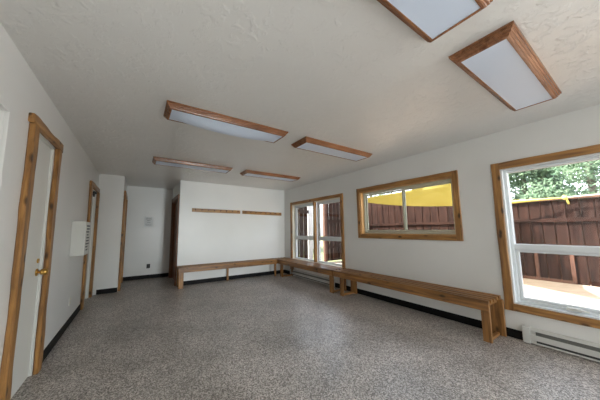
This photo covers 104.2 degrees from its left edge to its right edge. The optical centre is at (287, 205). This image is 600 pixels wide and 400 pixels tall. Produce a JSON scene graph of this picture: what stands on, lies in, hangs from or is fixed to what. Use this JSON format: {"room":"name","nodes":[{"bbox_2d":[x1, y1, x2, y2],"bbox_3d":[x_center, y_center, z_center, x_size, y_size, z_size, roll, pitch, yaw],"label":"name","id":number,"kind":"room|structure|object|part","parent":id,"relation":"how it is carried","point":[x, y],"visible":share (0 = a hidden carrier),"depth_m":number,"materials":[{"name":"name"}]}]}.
{"room":"changing room","nodes":[
{"label":"changing room","id":0,"kind":"room"},
{"bbox_2d":[0,22,98,371],"bbox_3d":[-0.108,-0.102,-1.285,0.150,2.440,14.250,3,-7,-33],"label":"wall","id":1,"kind":"structure","parent":0,"point":[20,87],"depth_m":2.19,"materials":[{"name":"white paint"}]},
{"bbox_2d":[0,95,16,246],"bbox_3d":[-1.436,0.338,0.837,0.095,2.030,1.295,3,-7,-33],"label":"door","id":2,"kind":"structure","parent":1,"relation":"in","point":[10,112],"depth_m":1.42,"materials":[{"name":"white paint"}]},
{"bbox_3d":[-1.413,-0.647,0.961,0.020,0.045,1.115,3,-7,-33],"label":"casing","id":3,"kind":"part","parent":2,"relation":"part of","materials":[{"name":"white paint"}]},
{"bbox_2d":[0,112,63,399],"bbox_3d":[-2.145,0.401,1.903,0.208,2.140,0.786,3,-7,-33],"label":"door","id":4,"kind":"structure","parent":1,"relation":"in","point":[24,339],"depth_m":1.95,"materials":[{"name":"white wood"}]},
{"bbox_3d":[-1.914,0.416,1.661,0.036,2.055,0.136,3,-7,-33],"label":"casing","id":5,"kind":"part","parent":4,"relation":"part of","materials":[{"name":"brown wood"}]},
{"bbox_3d":[-2.198,0.597,2.089,0.078,0.064,0.064,3,-7,-33],"label":"knob","id":6,"kind":"part","parent":4,"relation":"part of","materials":[{"name":"gold metal"}]},
{"bbox_3d":[-2.100,-0.612,2.046,0.040,0.097,0.780,3,-7,-33],"label":"casing","id":7,"kind":"part","parent":4,"relation":"part of","materials":[{"name":"brown wood"}]},
{"bbox_3d":[-2.266,0.476,2.205,0.036,2.055,0.135,3,-7,-33],"label":"casing","id":8,"kind":"part","parent":4,"relation":"part of","materials":[{"name":"brown wood"}]},
{"bbox_2d":[42,304,80,362],"bbox_3d":[0.207,1.028,-1.732,0.012,0.095,13.070,3,-7,-33],"label":"baseboard","id":9,"kind":"structure","parent":1,"relation":"attached to","point":[62,330],"depth_m":2.72,"materials":[{"name":"black rubber"}]},
{"bbox_2d":[69,221,90,256],"bbox_3d":[-2.823,0.450,3.178,0.144,0.450,0.350,3,-7,-33],"label":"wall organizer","id":10,"kind":"object","parent":1,"relation":"attached to","point":[80,231],"visible":1,"depth_m":3.04,"materials":[{"name":"white metal"}]},
{"bbox_3d":[-2.769,0.453,3.212,0.015,0.440,0.340,3,-7,-33],"label":"panel","id":11,"kind":"part","parent":10,"relation":"part of","materials":[{"name":"white plastic"}]},
{"bbox_2d":[80,180,99,309],"bbox_3d":[-3.641,0.663,4.204,0.194,2.123,0.970,3,-7,-33],"label":"door","id":12,"kind":"structure","parent":1,"relation":"in","point":[94,196],"depth_m":4.45,"materials":[{"name":"white wood"}]},
{"bbox_3d":[-3.362,0.681,3.898,0.036,2.020,0.151,3,-7,-33],"label":"casing","id":13,"kind":"part","parent":12,"relation":"part of","materials":[{"name":"brown wood"}]},
{"bbox_3d":[-3.797,0.756,4.579,0.045,2.020,0.134,3,-7,-33],"label":"casing","id":14,"kind":"part","parent":12,"relation":"part of","materials":[{"name":"brown wood"}]},
{"bbox_3d":[-3.589,-0.335,4.348,0.036,0.107,0.970,3,-7,-33],"label":"casing","id":15,"kind":"part","parent":12,"relation":"part of","materials":[{"name":"brown wood"}]},
{"bbox_2d":[92,174,124,294],"bbox_3d":[-3.812,0.572,4.839,0.581,2.440,0.120,3,-7,-33],"label":"wall","id":16,"kind":"structure","parent":0,"point":[107,255],"depth_m":4.84,"materials":[{"name":"white paint"}]},
{"bbox_2d":[96,288,116,294],"bbox_3d":[-3.666,1.738,4.726,0.341,0.095,0.012,3,-7,-33],"label":"baseboard","id":17,"kind":"structure","parent":16,"relation":"attached to","point":[109,290],"depth_m":4.72,"materials":[{"name":"black rubber"}]},
{"bbox_2d":[123,186,172,276],"bbox_3d":[-3.789,0.730,6.343,1.334,2.440,0.120,3,-7,-33],"label":"wall","id":18,"kind":"structure","parent":0,"point":[144,246],"depth_m":6.28,"materials":[{"name":"white paint"}]},
{"bbox_2d":[123,273,168,280],"bbox_3d":[-3.744,1.890,6.166,1.094,0.095,0.012,3,-7,-33],"label":"baseboard","id":19,"kind":"structure","parent":18,"relation":"attached to","point":[161,274],"depth_m":6.15,"materials":[{"name":"black rubber"}]},
{"bbox_2d":[144,217,152,226],"bbox_3d":[-3.766,0.448,6.315,0.210,0.275,0.004,3,-7,-33],"label":"notice","id":20,"kind":"object","parent":18,"relation":"attached to","point":[148,221],"visible":1,"depth_m":6.31,"materials":[{"name":"white paper"}]},
{"bbox_2d":[173,182,179,197],"bbox_3d":[-2.895,0.695,6.078,0.120,2.440,1.296,3,-7,-33],"label":"wall","id":21,"kind":"structure","parent":0,"point":[176,189],"depth_m":6.05,"materials":[{"name":"white paint"}]},
{"bbox_2d":[168,194,179,285],"bbox_3d":[-2.853,0.841,5.968,0.152,2.126,1.258,3,-7,-33],"label":"door","id":22,"kind":"structure","parent":21,"relation":"in","point":[175,201],"depth_m":6.26,"materials":[{"name":"brown wood"}]},
{"bbox_3d":[-3.208,0.943,6.403,0.032,2.020,0.127,3,-7,-33],"label":"casing","id":23,"kind":"part","parent":22,"relation":"part of","materials":[{"name":"brown wood"}]},
{"bbox_3d":[-2.911,-0.164,6.041,0.032,0.110,1.250,3,-7,-33],"label":"casing","id":24,"kind":"part","parent":22,"relation":"part of","materials":[{"name":"brown wood"}]},
{"bbox_3d":[-2.597,0.839,5.458,0.032,2.020,0.128,3,-7,-33],"label":"casing","id":25,"kind":"part","parent":22,"relation":"part of","materials":[{"name":"brown wood"}]},
{"bbox_2d":[176,180,284,282],"bbox_3d":[-1.345,0.699,6.234,2.897,2.440,0.120,3,-7,-33],"label":"wall","id":26,"kind":"structure","parent":0,"point":[203,237],"depth_m":6.04,"materials":[{"name":"white paint"}]},
{"bbox_2d":[192,208,239,213],"bbox_3d":[-1.769,0.144,5.893,1.215,0.100,0.091,3,-7,-33],"label":"peg rail","id":27,"kind":"object","parent":26,"relation":"attached to","point":[193,209],"visible":1,"depth_m":5.89,"materials":[{"name":"brown wood"}]},
{"bbox_2d":[176,270,284,285],"bbox_3d":[-1.304,1.859,6.053,2.885,0.095,0.012,3,-7,-33],"label":"baseboard","id":28,"kind":"structure","parent":26,"relation":"attached to","point":[207,280],"depth_m":5.93,"materials":[{"name":"black rubber"}]},
{"bbox_2d":[242,211,280,215],"bbox_3d":[-0.688,0.222,6.584,1.225,0.106,0.091,3,-7,-33],"label":"peg rail","id":29,"kind":"object","parent":26,"relation":"attached to","point":[243,212],"visible":1,"depth_m":6.56,"materials":[{"name":"brown wood"}]},
{"bbox_2d":[0,0,599,190],"bbox_3d":[1.414,-1.213,0.648,4.782,0.150,15.630,3,-7,-33],"label":"ceiling","id":30,"kind":"structure","parent":0,"point":[353,74],"depth_m":1.81,"materials":[{"name":"paint"}]},
{"bbox_2d":[152,156,232,172],"bbox_3d":[-1.689,-0.708,4.227,1.320,0.056,0.335,3,-7,-33],"label":"ceiling light","id":31,"kind":"object","parent":30,"relation":"attached to","point":[156,160],"visible":1,"depth_m":4.12,"materials":[{"name":"brown wood"}]},
{"bbox_2d":[156,161,227,172],"bbox_3d":[-1.689,-0.686,4.225,1.230,0.004,0.245,3,-7,-33],"label":"diffuser","id":32,"kind":"object","parent":31,"relation":"attached to","point":[202,167],"depth_m":4.16,"materials":[{"name":"white plastic"}]},
{"bbox_2d":[163,100,287,142],"bbox_3d":[-0.637,-0.858,2.616,1.320,0.112,0.335,3,-7,-33],"label":"ceiling light","id":33,"kind":"object","parent":30,"relation":"attached to","point":[174,111],"visible":1,"depth_m":2.47,"materials":[{"name":"white plastic"}]},
{"bbox_2d":[169,110,281,141],"bbox_3d":[-0.637,-0.834,2.613,1.230,0.064,0.245,3,-7,-33],"label":"diffuser","id":34,"kind":"object","parent":33,"relation":"attached to","point":[214,124],"depth_m":2.51,"materials":[{"name":"white plastic"}]},
{"bbox_2d":[240,170,300,181],"bbox_3d":[-0.354,-0.628,5.088,1.320,0.056,0.335,3,-7,-33],"label":"ceiling light","id":35,"kind":"object","parent":30,"relation":"attached to","point":[251,173],"visible":1,"depth_m":4.97,"materials":[{"name":"brown wood"}]},
{"bbox_2d":[244,173,294,180],"bbox_3d":[-0.354,-0.606,5.085,1.230,0.004,0.245,3,-7,-33],"label":"diffuser","id":36,"kind":"object","parent":35,"relation":"attached to","point":[260,175],"depth_m":5.00,"materials":[{"name":"white plastic"}]},
{"bbox_2d":[291,136,372,160],"bbox_3d":[0.696,-0.807,3.472,1.320,0.056,0.335,3,-7,-33],"label":"ceiling light","id":37,"kind":"object","parent":30,"relation":"attached to","point":[306,143],"visible":1,"depth_m":3.35,"materials":[{"name":"brown wood"}]},
{"bbox_2d":[297,142,366,160],"bbox_3d":[0.696,-0.785,3.470,1.230,0.004,0.245,3,-7,-33],"label":"diffuser","id":38,"kind":"object","parent":37,"relation":"attached to","point":[317,147],"depth_m":3.40,"materials":[{"name":"white plastic"}]},
{"bbox_2d":[377,0,492,42],"bbox_3d":[0.423,-1.067,0.980,1.320,0.056,0.335,3,-7,-33],"label":"ceiling light","id":39,"kind":"object","parent":30,"relation":"attached to","point":[430,19],"visible":1,"depth_m":1.23,"materials":[{"name":"white plastic"}]},
{"bbox_2d":[449,20,561,110],"bbox_3d":[1.763,-0.988,1.832,1.320,0.056,0.335,3,-7,-33],"label":"ceiling light","id":40,"kind":"object","parent":30,"relation":"attached to","point":[503,62],"visible":1,"depth_m":1.67,"materials":[{"name":"white plastic"}]},
{"bbox_2d":[461,39,551,109],"bbox_3d":[1.763,-0.966,1.830,1.230,0.004,0.245,3,-7,-33],"label":"diffuser","id":41,"kind":"object","parent":40,"relation":"attached to","point":[501,66],"depth_m":1.72,"materials":[{"name":"white plastic"}]},
{"bbox_2d":[11,273,599,399],"bbox_3d":[1.435,1.348,0.379,4.782,0.120,15.630,3,-7,-33],"label":"floor","id":42,"kind":"structure","parent":0,"point":[266,337],"depth_m":2.37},
{"bbox_2d":[176,258,276,288],"bbox_3d":[-1.403,1.652,5.804,2.455,0.455,0.335,3,-7,-33],"label":"slatted bench","id":43,"kind":"object","parent":42,"relation":"on","point":[181,270],"visible":1,"depth_m":5.54,"materials":[{"name":"brown wood"}]},
{"bbox_3d":[-2.329,1.605,5.086,0.102,0.413,0.036,3,-7,-33],"label":"leg","id":44,"kind":"part","parent":43,"relation":"part of","materials":[{"name":"brown wood"}]},
{"bbox_2d":[272,257,345,292],"bbox_3d":[0.391,1.628,5.709,0.424,0.455,2.425,3,-7,-33],"label":"slatted bench","id":45,"kind":"object","parent":42,"relation":"on","point":[306,265],"visible":0.94,"depth_m":5.27,"materials":[{"name":"brown wood"}]},
{"bbox_3d":[-0.160,1.714,6.285,0.036,0.413,0.102,3,-7,-33],"label":"leg","id":46,"kind":"part","parent":45,"relation":"part of","materials":[{"name":"brown wood"}]},
{"bbox_3d":[0.880,1.536,4.676,0.036,0.413,0.102,3,-7,-33],"label":"leg","id":47,"kind":"part","parent":45,"relation":"part of","materials":[{"name":"brown wood"}]},
{"bbox_2d":[333,268,506,342],"bbox_3d":[1.726,1.400,3.648,0.420,0.455,2.438,3,-7,-33],"label":"slatted bench","id":48,"kind":"object","parent":42,"relation":"on","point":[491,306],"visible":1,"depth_m":2.99,"materials":[{"name":"brown wood"}]},
{"bbox_3d":[1.032,1.511,4.448,0.036,0.413,0.080,3,-7,-33],"label":"leg","id":49,"kind":"part","parent":48,"relation":"part of","materials":[{"name":"brown wood"}]},
{"bbox_3d":[1.307,1.527,4.624,0.036,0.413,0.142,3,-7,-33],"label":"leg","id":50,"kind":"part","parent":48,"relation":"part of","materials":[{"name":"brown wood"}]},
{"bbox_3d":[2.222,1.308,2.607,0.036,0.413,0.080,3,-7,-33],"label":"leg","id":51,"kind":"part","parent":48,"relation":"part of","materials":[{"name":"brown wood"}]},
{"bbox_3d":[2.362,1.503,2.674,0.287,0.034,0.036,3,-7,-33],"label":"foot rail","id":52,"kind":"part","parent":48,"relation":"part of","materials":[{"name":"brown wood"}]},
{"bbox_3d":[2.497,1.324,2.783,0.036,0.413,0.142,3,-7,-33],"label":"leg","id":53,"kind":"part","parent":48,"relation":"part of","materials":[{"name":"brown wood"}]},
{"bbox_2d":[284,104,599,343],"bbox_3d":[3.369,0.190,1.757,0.160,2.440,15.630,3,-7,-33],"label":"wall","id":54,"kind":"structure","parent":0,"point":[473,263],"depth_m":3.15,"materials":[{"name":"white paint"}]},
{"bbox_2d":[290,269,334,286],"bbox_3d":[0.548,1.779,5.809,0.064,0.164,1.710,3,-7,-33],"label":"baseboard heater","id":55,"kind":"object","parent":54,"relation":"attached to","point":[317,278],"visible":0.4,"depth_m":5.70,"materials":[{"name":"grey metal"}]},
{"bbox_2d":[293,271,328,280],"bbox_3d":[0.542,1.740,5.784,0.008,0.036,1.543,3,-7,-33],"label":"grille","id":56,"kind":"object","parent":55,"relation":"attached to","point":[316,277],"depth_m":5.72,"materials":[{"name":"grey metal"}]},
{"bbox_2d":[293,274,328,284],"bbox_3d":[0.544,1.825,5.776,0.008,0.019,1.543,3,-7,-33],"label":"grille","id":57,"kind":"object","parent":55,"relation":"attached to","point":[298,275],"depth_m":5.70,"materials":[{"name":"grey metal"}]},
{"bbox_2d":[290,193,344,267],"bbox_3d":[0.694,0.683,5.839,0.165,1.710,2.056,3,-7,-33],"label":"window","id":58,"kind":"structure","parent":54,"relation":"in","point":[315,202],"depth_m":5.80,"materials":[{"name":"brown wood"}]},
{"bbox_3d":[0.105,0.771,6.629,0.026,1.705,0.082,3,-7,-33],"label":"casing","id":59,"kind":"part","parent":58,"relation":"part of","materials":[{"name":"brown wood"}]},
{"bbox_3d":[0.485,0.444,6.292,0.028,0.870,0.850,3,-7,-33],"label":"sash","id":60,"kind":"part","parent":58,"relation":"part of","materials":[{"name":"white plastic"}]},
{"bbox_3d":[0.461,1.131,6.201,0.038,0.625,0.870,3,-7,-33],"label":"sash","id":61,"kind":"part","parent":58,"relation":"part of","materials":[{"name":"white plastic"}]},
{"bbox_3d":[0.484,0.722,6.261,0.060,1.510,0.930,3,-7,-33],"label":"frame","id":62,"kind":"part","parent":58,"relation":"part of","materials":[{"name":"white plastic"}]},
{"bbox_3d":[0.631,-0.131,5.888,0.026,0.079,1.900,3,-7,-33],"label":"casing","id":63,"kind":"part","parent":58,"relation":"part of","materials":[{"name":"brown wood"}]},
{"bbox_3d":[0.685,1.426,5.751,0.130,0.060,1.900,3,-7,-33],"label":"sill","id":64,"kind":"part","parent":58,"relation":"part of","materials":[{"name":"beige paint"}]},
{"bbox_3d":[1.006,0.633,5.454,0.060,1.510,0.880,3,-7,-33],"label":"frame","id":65,"kind":"part","parent":58,"relation":"part of","materials":[{"name":"white plastic"}]},
{"bbox_3d":[1.007,0.355,5.485,0.028,0.870,0.800,3,-7,-33],"label":"sash","id":66,"kind":"part","parent":58,"relation":"part of","materials":[{"name":"white plastic"}]},
{"bbox_3d":[0.983,1.042,5.394,0.038,0.625,0.820,3,-7,-33],"label":"sash","id":67,"kind":"part","parent":58,"relation":"part of","materials":[{"name":"white plastic"}]},
{"bbox_3d":[1.173,0.589,4.978,0.026,1.705,0.080,3,-7,-33],"label":"casing","id":68,"kind":"part","parent":58,"relation":"part of","materials":[{"name":"brown wood"}]},
{"bbox_2d":[285,270,522,339],"bbox_3d":[3.680,1.288,1.008,0.012,0.095,13.944,3,-7,-33],"label":"baseboard","id":69,"kind":"structure","parent":54,"relation":"attached to","point":[514,333],"depth_m":3.41,"materials":[{"name":"black rubber"}]},
{"bbox_2d":[356,170,463,240],"bbox_3d":[1.933,0.081,3.961,0.162,0.978,1.779,3,-7,-33],"label":"window","id":70,"kind":"structure","parent":54,"relation":"in","point":[451,177],"depth_m":3.80,"materials":[{"name":"brown wood"}]},
{"bbox_3d":[1.416,0.157,4.638,0.026,0.974,0.074,3,-7,-33],"label":"casing","id":71,"kind":"part","parent":70,"relation":"part of","materials":[{"name":"brown wood"}]},
{"bbox_3d":[1.791,0.118,4.295,0.018,0.730,0.812,3,-7,-33],"label":"sash","id":72,"kind":"part","parent":70,"relation":"part of","materials":[{"name":"beige plastic"}]},
{"bbox_3d":[1.872,-0.370,3.972,0.026,0.077,1.630,3,-7,-33],"label":"casing","id":73,"kind":"part","parent":70,"relation":"part of","materials":[{"name":"brown wood"}]},
{"bbox_3d":[1.879,0.526,3.878,0.026,0.077,1.630,3,-7,-33],"label":"casing","id":74,"kind":"part","parent":70,"relation":"part of","materials":[{"name":"brown wood"}]},
{"bbox_3d":[1.976,0.084,3.989,0.060,0.802,1.602,3,-7,-33],"label":"frame","id":75,"kind":"part","parent":70,"relation":"part of","materials":[{"name":"beige plastic"}]},
{"bbox_3d":[2.181,0.047,3.655,0.018,0.730,0.782,3,-7,-33],"label":"sash","id":76,"kind":"part","parent":70,"relation":"part of","materials":[{"name":"beige plastic"}]},
{"bbox_3d":[2.337,-0.001,3.213,0.026,0.974,0.077,3,-7,-33],"label":"casing","id":77,"kind":"part","parent":70,"relation":"part of","materials":[{"name":"brown wood"}]},
{"bbox_2d":[490,144,599,328],"bbox_3d":[3.143,0.268,2.054,0.162,1.744,1.970,3,-7,-33],"label":"window","id":78,"kind":"structure","parent":54,"relation":"in","point":[515,299],"depth_m":2.66,"materials":[{"name":"brown wood"}]},
{"bbox_3d":[2.577,0.352,2.806,0.026,1.740,0.085,3,-7,-33],"label":"casing","id":79,"kind":"part","parent":78,"relation":"part of","materials":[{"name":"brown wood"}]},
{"bbox_3d":[3.079,-0.560,2.104,0.026,0.085,1.805,3,-7,-33],"label":"casing","id":80,"kind":"part","parent":78,"relation":"part of","materials":[{"name":"brown wood"}]},
{"bbox_3d":[3.092,1.090,1.930,0.026,0.084,1.805,3,-7,-33],"label":"casing","id":81,"kind":"part","parent":78,"relation":"part of","materials":[{"name":"brown wood"}]},
{"bbox_3d":[3.181,0.729,2.027,0.040,0.568,1.715,3,-7,-33],"label":"awning sash","id":82,"kind":"part","parent":78,"relation":"part of","materials":[{"name":"white plastic"}]},
{"bbox_3d":[2.894,1.046,2.324,0.072,0.037,0.151,3,-7,-33],"label":"crank handle","id":83,"kind":"part","parent":78,"relation":"part of","materials":[{"name":"white plastic"}]},
{"bbox_2d":[522,325,599,361],"bbox_3d":[3.120,1.340,1.831,0.064,0.164,1.835,3,-7,-33],"label":"baseboard heater","id":84,"kind":"object","parent":54,"relation":"attached to","point":[586,349],"visible":1,"depth_m":2.34,"materials":[{"name":"grey metal"}]},
{"bbox_2d":[536,332,599,351],"bbox_3d":[3.114,1.301,1.806,0.008,0.036,1.668,3,-7,-33],"label":"grille","id":85,"kind":"object","parent":84,"relation":"attached to","point":[547,336],"depth_m":2.31,"materials":[{"name":"grey metal"}]},
{"bbox_2d":[537,341,599,360],"bbox_3d":[3.117,1.386,1.798,0.008,0.019,1.668,3,-7,-33],"label":"grille","id":86,"kind":"object","parent":84,"relation":"attached to","point":[582,354],"depth_m":2.30,"materials":[{"name":"grey metal"}]},
{"bbox_3d":[-3.959,0.642,5.490,0.120,2.440,1.140,3,-7,-33],"label":"wall","id":87,"kind":"structure","parent":0,"visible":0},
{"bbox_2d":[117,190,127,290],"bbox_3d":[-3.877,0.779,5.418,0.134,2.150,1.099,3,-7,-33],"label":"door","id":88,"kind":"structure","parent":87,"relation":"in","point":[125,200],"depth_m":5.06,"materials":[{"name":"brown wood"}]},
{"bbox_3d":[-4.094,0.880,5.832,0.045,2.040,0.154,3,-7,-33],"label":"casing","id":89,"kind":"part","parent":88,"relation":"part of","materials":[{"name":"brown wood"}]},
{"label":"outside","id":90,"kind":"structure","parent":0,"visible":0},
{"bbox_2d":[313,240,341,261],"bbox_3d":[11.189,2.840,12.902,57.000,0.375,70.000,3,-7,-33],"label":"ground","id":91,"kind":"structure","parent":90,"point":[322,252],"depth_m":12.96,"materials":[{"name":"beige concrete"}]},
{"bbox_2d":[508,166,587,202],"bbox_3d":[11.393,-0.759,11.103,3.688,6.396,4.317,3,-7,-33],"label":"tree","id":92,"kind":"object","parent":91,"relation":"on","point":[514,181],"visible":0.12,"depth_m":10.45,"materials":[{"name":"green plant"}]},
{"bbox_2d":[526,170,570,193],"bbox_3d":[16.209,-2.007,14.708,3.512,9.554,3.457,-4,-7,30],"label":"tree","id":93,"kind":"object","parent":91,"relation":"on","point":[553,170],"visible":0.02,"depth_m":14.33,"materials":[{"name":"green plant"}]},
{"bbox_2d":[517,160,599,200],"bbox_3d":[9.801,-0.958,7.627,3.361,6.090,2.512,0,-6,-7],"label":"tree","id":94,"kind":"object","parent":91,"relation":"on","point":[590,168],"visible":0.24,"depth_m":7.63,"materials":[{"name":"green plant"}]},
{"bbox_3d":[3.678,-1.112,2.118,0.620,0.100,16.160,3,-7,-33],"label":"roof","id":95,"kind":"structure","parent":0,"visible":0},
{"bbox_2d":[368,184,599,205],"bbox_3d":[4.069,-0.542,5.061,4.313,1.019,9.921,3,-7,-33],"label":"shade sail","id":96,"kind":"object","parent":95,"relation":"attached to","point":[439,195],"visible":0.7,"depth_m":6.87,"materials":[{"name":"yellow fabric"}]},
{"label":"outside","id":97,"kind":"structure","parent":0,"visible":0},
{"bbox_2d":[331,261,599,308],"bbox_3d":[5.801,1.532,2.374,4.731,0.100,15.980,3,-7,-33],"label":"patio","id":98,"kind":"structure","parent":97,"point":[572,294],"depth_m":4.59,"materials":[{"name":"concrete"}]},
{"bbox_2d":[297,202,341,261],"bbox_3d":[1.552,0.973,9.250,4.270,2.520,0.150,3,-7,-33],"label":"wooden fence","id":99,"kind":"object","parent":98,"relation":"on","point":[332,251],"visible":0.28,"depth_m":9.15,"materials":[{"name":"brown wood"}]},
{"bbox_3d":[0.247,0.950,8.440,1.180,2.335,0.026,3,-7,-33],"label":"plank panel","id":100,"kind":"part","parent":99,"relation":"part of","materials":[{"name":"brown wood"}]},
{"bbox_3d":[0.269,0.219,8.492,1.220,0.120,0.050,3,-7,-33],"label":"rail","id":101,"kind":"part","parent":99,"relation":"part of","materials":[{"name":"brown wood"}]},
{"bbox_3d":[0.842,0.932,8.813,0.160,2.520,0.120,3,-7,-33],"label":"post","id":102,"kind":"part","parent":99,"relation":"part of","materials":[{"name":"white wood"}]},
{"bbox_3d":[1.467,1.005,9.167,0.120,2.440,0.110,3,-7,-33],"label":"post","id":103,"kind":"part","parent":99,"relation":"part of","materials":[{"name":"brown wood"}]},
{"bbox_3d":[2.379,0.687,9.805,2.030,0.130,0.050,3,-7,-33],"label":"rail","id":104,"kind":"part","parent":99,"relation":"part of","materials":[{"name":"brown wood"}]},
{"bbox_3d":[2.418,1.054,9.832,2.180,2.385,0.029,3,-7,-33],"label":"plank panel","id":105,"kind":"part","parent":99,"relation":"part of","materials":[{"name":"brown wood"}]},
{"bbox_3d":[2.388,1.707,9.697,2.030,0.100,0.050,3,-7,-33],"label":"rail","id":106,"kind":"part","parent":99,"relation":"part of","materials":[{"name":"brown wood"}]},
{"bbox_2d":[368,195,599,286],"bbox_3d":[7.628,0.289,3.693,0.160,2.620,15.980,3,-7,-33],"label":"wooden fence","id":107,"kind":"object","parent":98,"relation":"on","point":[544,222],"visible":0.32,"depth_m":5.68,"materials":[{"name":"brown wood"}]},
{"bbox_3d":[4.567,0.836,8.518,0.020,2.550,4.500,3,-7,-33],"label":"backing panel","id":108,"kind":"part","parent":107,"relation":"part of","materials":[{"name":"brown wood"}]},
{"bbox_3d":[4.518,0.840,8.486,0.028,2.576,4.480,3,-7,-33],"label":"plank panel","id":109,"kind":"part","parent":107,"relation":"part of","materials":[{"name":"brown wood"}]},
{"bbox_3d":[7.613,0.144,3.651,0.045,0.090,15.900,3,-7,-33],"label":"rail","id":110,"kind":"part","parent":107,"relation":"part of","materials":[{"name":"brown wood"}]},
{"bbox_3d":[6.180,1.484,5.770,0.038,0.700,0.064,3,-7,-33],"label":"post","id":111,"kind":"part","parent":107,"relation":"part of","materials":[{"name":"brown wood"}]},
{"bbox_3d":[8.840,0.426,1.771,0.030,1.926,11.460,3,-7,-33],"label":"plank panel","id":112,"kind":"part","parent":107,"relation":"part of","materials":[{"name":"brown wood"}]},
{"bbox_3d":[8.843,-0.553,1.874,0.160,0.045,11.470,3,-7,-33],"label":"cap rail","id":113,"kind":"part","parent":107,"relation":"part of","materials":[{"name":"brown wood"}]},
{"bbox_3d":[8.890,0.422,1.803,0.020,1.900,11.480,3,-7,-33],"label":"backing panel","id":114,"kind":"part","parent":107,"relation":"part of","materials":[{"name":"brown wood"}]},
{"bbox_3d":[6.488,1.432,5.293,0.038,0.700,0.064,3,-7,-33],"label":"post","id":115,"kind":"part","parent":107,"relation":"part of","materials":[{"name":"brown wood"}]}
]}

